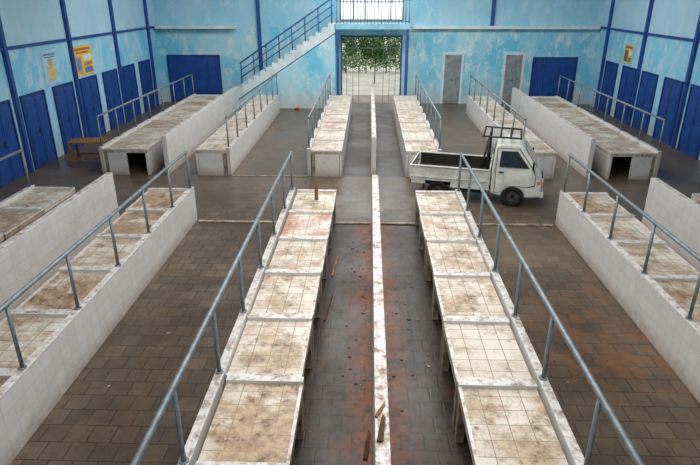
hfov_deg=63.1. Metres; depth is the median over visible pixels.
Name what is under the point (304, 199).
market table
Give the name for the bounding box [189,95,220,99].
market table
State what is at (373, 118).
wall
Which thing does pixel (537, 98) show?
market table
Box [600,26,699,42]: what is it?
trim
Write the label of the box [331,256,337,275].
wooden plank
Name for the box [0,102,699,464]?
floor
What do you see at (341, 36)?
gate
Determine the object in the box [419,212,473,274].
market table
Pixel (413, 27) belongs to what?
trim
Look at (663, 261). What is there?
market table
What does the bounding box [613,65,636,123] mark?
door
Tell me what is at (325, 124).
market table
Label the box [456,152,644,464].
guard rail
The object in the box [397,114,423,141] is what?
market table
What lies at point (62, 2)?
trim
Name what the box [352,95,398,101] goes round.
floor
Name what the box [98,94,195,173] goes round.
tiled wall
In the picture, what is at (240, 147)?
tiled wall
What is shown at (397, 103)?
market table
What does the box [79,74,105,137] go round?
door
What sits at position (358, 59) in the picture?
hedge
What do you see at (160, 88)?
guard rail
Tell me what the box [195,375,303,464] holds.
market table
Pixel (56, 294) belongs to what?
market table
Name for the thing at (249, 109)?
market table
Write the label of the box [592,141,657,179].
market table
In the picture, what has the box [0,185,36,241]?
tiled wall
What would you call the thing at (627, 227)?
market table
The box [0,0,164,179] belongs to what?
wall
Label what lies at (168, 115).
market table
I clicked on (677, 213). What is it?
wall
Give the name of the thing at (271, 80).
guard rail
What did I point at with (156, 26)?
trim
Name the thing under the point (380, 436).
wooden plank
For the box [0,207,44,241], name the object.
market table
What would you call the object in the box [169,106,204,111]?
market table
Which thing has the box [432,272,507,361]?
market table
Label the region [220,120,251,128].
market table
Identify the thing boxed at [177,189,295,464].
tiled wall
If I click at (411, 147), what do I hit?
market table
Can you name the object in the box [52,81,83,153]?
door
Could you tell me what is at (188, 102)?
market table
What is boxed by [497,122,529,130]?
market table
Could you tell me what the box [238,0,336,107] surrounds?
staircase
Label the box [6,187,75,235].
market table
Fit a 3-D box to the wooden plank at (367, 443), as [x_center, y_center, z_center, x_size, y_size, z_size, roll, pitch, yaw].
[0.191,2.345,6.303,0.052,0.020,0.440,3,23,7]
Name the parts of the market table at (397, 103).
panel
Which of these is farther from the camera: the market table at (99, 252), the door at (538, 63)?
the door at (538, 63)
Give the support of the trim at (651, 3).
attached to the wall at (664, 57)
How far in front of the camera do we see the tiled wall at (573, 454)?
6.54 m
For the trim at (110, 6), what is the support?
attached to the wall at (23, 21)
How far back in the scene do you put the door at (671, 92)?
18.94 m
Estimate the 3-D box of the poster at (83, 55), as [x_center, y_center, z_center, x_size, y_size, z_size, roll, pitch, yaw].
[-8.856,-5.725,18.953,0.010,0.950,1.300,1,23,2]
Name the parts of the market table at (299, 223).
leg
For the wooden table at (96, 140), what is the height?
0.700 m
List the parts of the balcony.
support post, support post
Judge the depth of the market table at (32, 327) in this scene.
7.16 m
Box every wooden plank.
[314,181,317,199]
[323,294,332,320]
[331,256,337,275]
[363,430,370,459]
[374,401,384,417]
[377,414,384,442]
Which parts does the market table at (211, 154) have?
panel, panel, leg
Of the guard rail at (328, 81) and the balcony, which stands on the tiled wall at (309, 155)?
the guard rail at (328, 81)
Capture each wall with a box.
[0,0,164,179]
[0,172,119,321]
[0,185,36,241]
[0,187,197,464]
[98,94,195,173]
[152,0,603,103]
[161,86,238,173]
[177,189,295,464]
[226,94,279,175]
[307,94,331,175]
[371,87,375,175]
[371,175,390,464]
[414,95,441,151]
[455,189,584,464]
[466,95,507,148]
[510,88,595,177]
[555,96,661,177]
[555,190,699,402]
[588,0,699,159]
[641,178,699,270]
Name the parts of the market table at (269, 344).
leg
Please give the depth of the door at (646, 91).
20.53 m
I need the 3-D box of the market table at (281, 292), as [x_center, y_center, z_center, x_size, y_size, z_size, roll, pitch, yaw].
[-0.882,1.163,8.200,0.840,0.745,1.280,1,23,2]
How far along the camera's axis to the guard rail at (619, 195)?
8.46 m
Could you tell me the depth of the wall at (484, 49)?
25.13 m
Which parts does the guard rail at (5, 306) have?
post, post, post, post, post, post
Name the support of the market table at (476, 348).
on the floor at (93, 422)
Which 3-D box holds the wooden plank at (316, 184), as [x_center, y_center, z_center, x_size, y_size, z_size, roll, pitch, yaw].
[-0.690,-0.867,11.658,0.073,0.421,0.064,3,23,6]
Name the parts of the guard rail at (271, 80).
post, post, post, rail, post, post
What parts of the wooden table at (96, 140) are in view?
leg, leg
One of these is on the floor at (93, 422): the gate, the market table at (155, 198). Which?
the market table at (155, 198)
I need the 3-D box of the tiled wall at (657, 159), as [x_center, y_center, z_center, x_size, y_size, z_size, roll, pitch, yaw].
[8.359,-3.533,19.425,0.100,0.780,9.100,1,23,2]
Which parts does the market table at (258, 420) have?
leg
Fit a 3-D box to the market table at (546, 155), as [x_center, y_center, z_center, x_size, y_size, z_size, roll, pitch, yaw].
[5.108,-2.056,15.927,0.840,0.745,1.280,1,23,2]
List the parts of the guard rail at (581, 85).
post, post, post, rail, post, post, post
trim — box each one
[0,17,34,172]
[0,26,153,50]
[59,0,88,137]
[107,0,129,121]
[143,0,159,105]
[154,25,235,28]
[255,0,262,83]
[412,26,600,28]
[490,0,495,25]
[594,0,614,108]
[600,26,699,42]
[626,0,653,125]
[670,13,699,147]
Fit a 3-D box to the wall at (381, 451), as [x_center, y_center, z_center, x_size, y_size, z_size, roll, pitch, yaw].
[0.363,1.274,7.498,0.130,1.080,10.400,1,23,2]
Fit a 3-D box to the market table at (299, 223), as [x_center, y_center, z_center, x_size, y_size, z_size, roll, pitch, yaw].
[-0.779,0.164,10.598,0.840,0.745,1.280,1,23,2]
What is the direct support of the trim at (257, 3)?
attached to the wall at (484, 49)
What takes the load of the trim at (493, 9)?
attached to the wall at (484, 49)
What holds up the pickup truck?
on the floor at (93, 422)
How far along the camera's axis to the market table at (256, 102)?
22.31 m
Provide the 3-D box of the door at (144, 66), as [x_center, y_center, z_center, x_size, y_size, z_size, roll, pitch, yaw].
[-8.655,-6.287,24.370,0.080,2.060,1.220,1,23,2]
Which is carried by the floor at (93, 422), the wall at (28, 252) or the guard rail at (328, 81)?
the wall at (28, 252)
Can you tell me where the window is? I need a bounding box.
[340,0,403,20]
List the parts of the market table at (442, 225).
leg, leg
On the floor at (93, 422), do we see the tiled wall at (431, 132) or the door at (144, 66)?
the tiled wall at (431, 132)
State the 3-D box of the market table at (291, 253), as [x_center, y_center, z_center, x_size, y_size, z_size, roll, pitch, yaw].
[-0.826,0.663,9.399,0.840,0.745,1.280,1,23,2]
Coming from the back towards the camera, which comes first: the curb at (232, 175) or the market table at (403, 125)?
the market table at (403, 125)
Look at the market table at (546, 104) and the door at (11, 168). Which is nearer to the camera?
the door at (11, 168)
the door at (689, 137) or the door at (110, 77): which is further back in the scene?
the door at (110, 77)
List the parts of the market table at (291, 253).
leg, leg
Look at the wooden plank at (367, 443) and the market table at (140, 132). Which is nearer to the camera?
the wooden plank at (367, 443)
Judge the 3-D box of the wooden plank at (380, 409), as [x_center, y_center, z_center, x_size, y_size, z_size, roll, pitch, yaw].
[0.285,1.622,5.238,0.031,0.015,0.240,11,25,24]
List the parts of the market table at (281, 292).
leg, leg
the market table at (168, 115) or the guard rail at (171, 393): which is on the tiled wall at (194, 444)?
the guard rail at (171, 393)
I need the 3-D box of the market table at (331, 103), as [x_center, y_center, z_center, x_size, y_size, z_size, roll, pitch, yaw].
[-0.408,-4.627,22.095,0.840,0.745,1.280,1,23,2]
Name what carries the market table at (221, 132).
on the floor at (93, 422)
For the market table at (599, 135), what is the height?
0.745 m
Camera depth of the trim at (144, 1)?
24.63 m
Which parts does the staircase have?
hand rail, sloped rail, sloped rail, railing post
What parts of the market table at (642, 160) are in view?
panel, panel, leg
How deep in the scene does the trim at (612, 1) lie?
24.07 m
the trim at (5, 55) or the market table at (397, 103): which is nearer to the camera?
the trim at (5, 55)
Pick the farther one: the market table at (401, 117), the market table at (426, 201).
the market table at (401, 117)
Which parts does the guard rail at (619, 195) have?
post, post, post, rail, post, post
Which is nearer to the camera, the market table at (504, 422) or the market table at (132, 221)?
the market table at (504, 422)
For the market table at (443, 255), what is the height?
0.745 m
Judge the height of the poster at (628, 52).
0.700 m
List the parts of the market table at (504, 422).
leg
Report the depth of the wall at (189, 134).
18.30 m
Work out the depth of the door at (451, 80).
25.71 m
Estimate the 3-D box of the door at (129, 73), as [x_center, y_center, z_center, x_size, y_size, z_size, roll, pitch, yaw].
[-8.711,-5.625,22.783,0.080,2.060,1.220,1,23,2]
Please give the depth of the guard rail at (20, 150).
12.03 m
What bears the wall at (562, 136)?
on the floor at (93, 422)
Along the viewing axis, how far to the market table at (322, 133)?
17.26 m
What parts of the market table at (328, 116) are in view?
panel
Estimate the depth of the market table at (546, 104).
21.99 m
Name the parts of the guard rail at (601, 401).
post, post, post, post, post, post, post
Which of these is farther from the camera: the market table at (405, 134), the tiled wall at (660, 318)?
the market table at (405, 134)
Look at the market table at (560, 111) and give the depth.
20.67 m
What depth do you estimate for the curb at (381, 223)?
12.36 m
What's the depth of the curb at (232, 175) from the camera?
15.67 m
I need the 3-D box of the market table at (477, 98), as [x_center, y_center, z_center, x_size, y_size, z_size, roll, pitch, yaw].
[5.361,-5.055,23.123,0.840,0.745,1.280,1,23,2]
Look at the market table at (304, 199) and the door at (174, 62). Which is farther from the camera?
the door at (174, 62)
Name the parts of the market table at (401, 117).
panel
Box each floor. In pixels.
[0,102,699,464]
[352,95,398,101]
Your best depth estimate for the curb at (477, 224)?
12.30 m
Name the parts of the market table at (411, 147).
panel, panel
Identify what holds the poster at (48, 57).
attached to the wall at (23, 21)
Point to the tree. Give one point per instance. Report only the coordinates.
(367, 51)
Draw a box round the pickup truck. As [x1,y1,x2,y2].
[410,126,542,205]
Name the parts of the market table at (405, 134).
panel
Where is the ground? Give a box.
[342,37,400,94]
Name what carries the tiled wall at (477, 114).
on the floor at (93, 422)
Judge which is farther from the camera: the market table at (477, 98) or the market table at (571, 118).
the market table at (477, 98)
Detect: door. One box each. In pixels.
[0,99,25,187]
[19,89,57,169]
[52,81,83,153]
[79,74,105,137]
[101,68,124,129]
[122,63,141,119]
[138,59,155,111]
[166,55,222,101]
[440,52,464,103]
[499,52,525,103]
[528,57,577,102]
[598,60,618,114]
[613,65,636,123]
[631,70,658,133]
[652,77,683,145]
[677,84,699,158]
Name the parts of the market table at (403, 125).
panel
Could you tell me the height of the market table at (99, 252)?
0.745 m
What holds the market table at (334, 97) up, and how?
on the floor at (93, 422)
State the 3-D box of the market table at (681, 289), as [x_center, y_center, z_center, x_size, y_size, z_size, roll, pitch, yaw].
[4.872,1.235,8.028,0.840,0.745,1.280,1,23,2]
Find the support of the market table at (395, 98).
on the floor at (93, 422)
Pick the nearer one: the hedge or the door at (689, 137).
the door at (689, 137)
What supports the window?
in the wall at (484, 49)
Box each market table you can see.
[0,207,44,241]
[0,233,4,243]
[0,310,71,370]
[0,371,14,386]
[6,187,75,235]
[13,267,111,310]
[62,234,142,267]
[99,208,167,234]
[103,137,164,174]
[125,128,171,160]
[126,188,186,208]
[141,119,183,127]
[157,112,195,119]
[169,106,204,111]
[179,100,212,105]
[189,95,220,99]
[195,138,234,175]
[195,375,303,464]
[209,128,242,137]
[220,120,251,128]
[226,314,312,377]
[229,113,257,119]
[237,106,264,112]
[246,100,270,105]
[250,270,320,359]
[252,95,274,99]
[267,236,327,310]
[281,210,332,273]
[291,189,336,244]
[311,139,343,176]
[316,129,345,159]
[319,121,346,146]
[322,113,348,140]
[326,106,349,127]
[328,101,350,120]
[330,95,351,114]
[393,96,414,115]
[394,101,417,125]
[395,107,420,131]
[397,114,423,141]
[399,121,427,152]
[401,130,431,162]
[403,139,437,176]
[415,190,463,230]
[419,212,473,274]
[425,238,489,309]
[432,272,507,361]
[441,317,533,429]
[454,380,568,464]
[471,96,494,100]
[476,101,501,106]
[482,107,509,113]
[489,114,519,121]
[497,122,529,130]
[505,130,540,139]
[527,140,556,178]
[530,96,561,101]
[539,102,572,107]
[548,108,585,114]
[559,115,597,121]
[567,192,629,213]
[570,122,614,130]
[585,131,632,165]
[589,214,662,240]
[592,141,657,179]
[616,241,698,275]
[650,275,699,321]
[691,193,699,203]
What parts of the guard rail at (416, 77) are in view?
post, rail, post, post, post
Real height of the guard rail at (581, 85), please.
0.828 m
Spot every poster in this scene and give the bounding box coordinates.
[40,49,60,84]
[73,44,94,76]
[622,44,633,63]
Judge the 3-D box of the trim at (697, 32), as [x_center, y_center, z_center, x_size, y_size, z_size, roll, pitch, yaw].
[10.547,-5.988,17.296,0.100,6.950,0.140,1,23,2]
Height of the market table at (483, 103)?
0.745 m
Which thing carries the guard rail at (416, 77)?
on the tiled wall at (431, 132)
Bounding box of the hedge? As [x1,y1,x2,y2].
[340,39,400,72]
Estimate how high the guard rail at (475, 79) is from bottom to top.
0.828 m
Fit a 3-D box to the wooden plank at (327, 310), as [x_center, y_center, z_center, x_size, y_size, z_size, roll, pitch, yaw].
[-0.341,1.184,9.090,0.032,0.020,0.840,3,23,6]
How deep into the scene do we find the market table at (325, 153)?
15.58 m
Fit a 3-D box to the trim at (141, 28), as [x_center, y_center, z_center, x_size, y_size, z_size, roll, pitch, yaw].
[-9.101,-3.252,11.158,0.060,0.080,30.500,1,23,2]
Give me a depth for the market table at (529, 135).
17.26 m
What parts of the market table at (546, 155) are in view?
panel, panel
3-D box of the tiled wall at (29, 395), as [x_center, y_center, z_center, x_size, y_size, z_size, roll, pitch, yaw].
[-3.590,1.363,7.674,0.100,0.780,10.400,1,23,2]
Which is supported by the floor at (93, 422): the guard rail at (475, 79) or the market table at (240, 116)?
the market table at (240, 116)
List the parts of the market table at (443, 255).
leg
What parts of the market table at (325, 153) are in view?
leg, panel, panel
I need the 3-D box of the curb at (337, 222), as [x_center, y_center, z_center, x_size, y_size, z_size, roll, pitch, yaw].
[0.034,-0.210,12.425,0.800,0.030,0.090,1,23,2]
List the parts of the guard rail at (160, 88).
post, post, post, rail, post, post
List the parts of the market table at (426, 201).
leg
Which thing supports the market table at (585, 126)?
on the floor at (93, 422)
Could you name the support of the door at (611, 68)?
in the wall at (664, 57)
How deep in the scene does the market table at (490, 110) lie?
20.85 m
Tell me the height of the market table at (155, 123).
0.745 m
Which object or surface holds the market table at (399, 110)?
on the floor at (93, 422)
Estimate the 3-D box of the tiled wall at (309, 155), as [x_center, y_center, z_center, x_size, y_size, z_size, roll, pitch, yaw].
[-0.966,-3.649,19.704,0.100,0.780,9.100,1,23,2]
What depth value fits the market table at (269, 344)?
6.85 m
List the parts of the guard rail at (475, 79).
post, post, post, post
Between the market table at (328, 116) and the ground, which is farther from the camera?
the ground
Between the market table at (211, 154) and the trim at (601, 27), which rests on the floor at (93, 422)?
the market table at (211, 154)
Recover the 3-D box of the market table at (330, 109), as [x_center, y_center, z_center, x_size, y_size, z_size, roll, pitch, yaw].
[-0.451,-4.127,20.896,0.840,0.745,1.280,1,23,2]
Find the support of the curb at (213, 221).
on the floor at (93, 422)
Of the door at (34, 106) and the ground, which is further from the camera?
the ground
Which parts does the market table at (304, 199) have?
leg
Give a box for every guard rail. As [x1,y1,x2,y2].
[0,149,31,186]
[0,150,191,369]
[96,74,193,145]
[130,151,294,464]
[225,74,277,146]
[307,74,330,147]
[415,75,441,148]
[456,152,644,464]
[468,75,526,136]
[557,75,665,150]
[562,153,699,320]
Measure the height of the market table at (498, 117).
0.745 m
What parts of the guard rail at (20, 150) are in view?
rail, post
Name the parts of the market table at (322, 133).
panel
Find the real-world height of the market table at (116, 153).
0.745 m
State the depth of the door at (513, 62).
25.56 m
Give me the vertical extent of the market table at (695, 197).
0.745 m
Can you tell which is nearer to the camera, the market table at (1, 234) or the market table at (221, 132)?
the market table at (1, 234)
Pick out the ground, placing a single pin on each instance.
(354, 82)
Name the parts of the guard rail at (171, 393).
post, post, post, post, post, post, post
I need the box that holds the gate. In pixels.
[340,35,402,101]
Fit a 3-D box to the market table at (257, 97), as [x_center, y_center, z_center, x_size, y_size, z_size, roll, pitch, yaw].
[-3.513,-5.165,23.389,0.840,0.745,1.280,1,23,2]
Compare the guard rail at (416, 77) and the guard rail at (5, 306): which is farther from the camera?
the guard rail at (416, 77)
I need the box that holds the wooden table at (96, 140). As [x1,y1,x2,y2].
[66,137,108,166]
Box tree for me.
[342,37,400,83]
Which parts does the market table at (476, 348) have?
leg, leg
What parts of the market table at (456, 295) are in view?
leg, leg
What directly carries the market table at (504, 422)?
on the floor at (93, 422)
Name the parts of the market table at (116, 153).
leg, panel, panel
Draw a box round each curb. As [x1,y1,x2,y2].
[197,220,276,222]
[232,175,305,176]
[336,221,369,223]
[380,222,414,224]
[476,223,553,226]
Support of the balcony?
on the floor at (93, 422)
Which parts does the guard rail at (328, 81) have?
post, post, post, rail, post, post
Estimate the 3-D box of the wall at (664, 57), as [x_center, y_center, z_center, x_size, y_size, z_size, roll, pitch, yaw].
[10.460,-3.203,10.547,0.200,7.000,31.000,1,23,2]
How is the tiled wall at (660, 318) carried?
on the floor at (93, 422)
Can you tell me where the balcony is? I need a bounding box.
[335,0,409,95]
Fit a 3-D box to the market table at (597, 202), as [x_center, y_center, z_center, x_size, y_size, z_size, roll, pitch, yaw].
[4.995,-0.265,11.627,0.840,0.745,1.280,1,23,2]
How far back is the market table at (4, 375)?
6.27 m

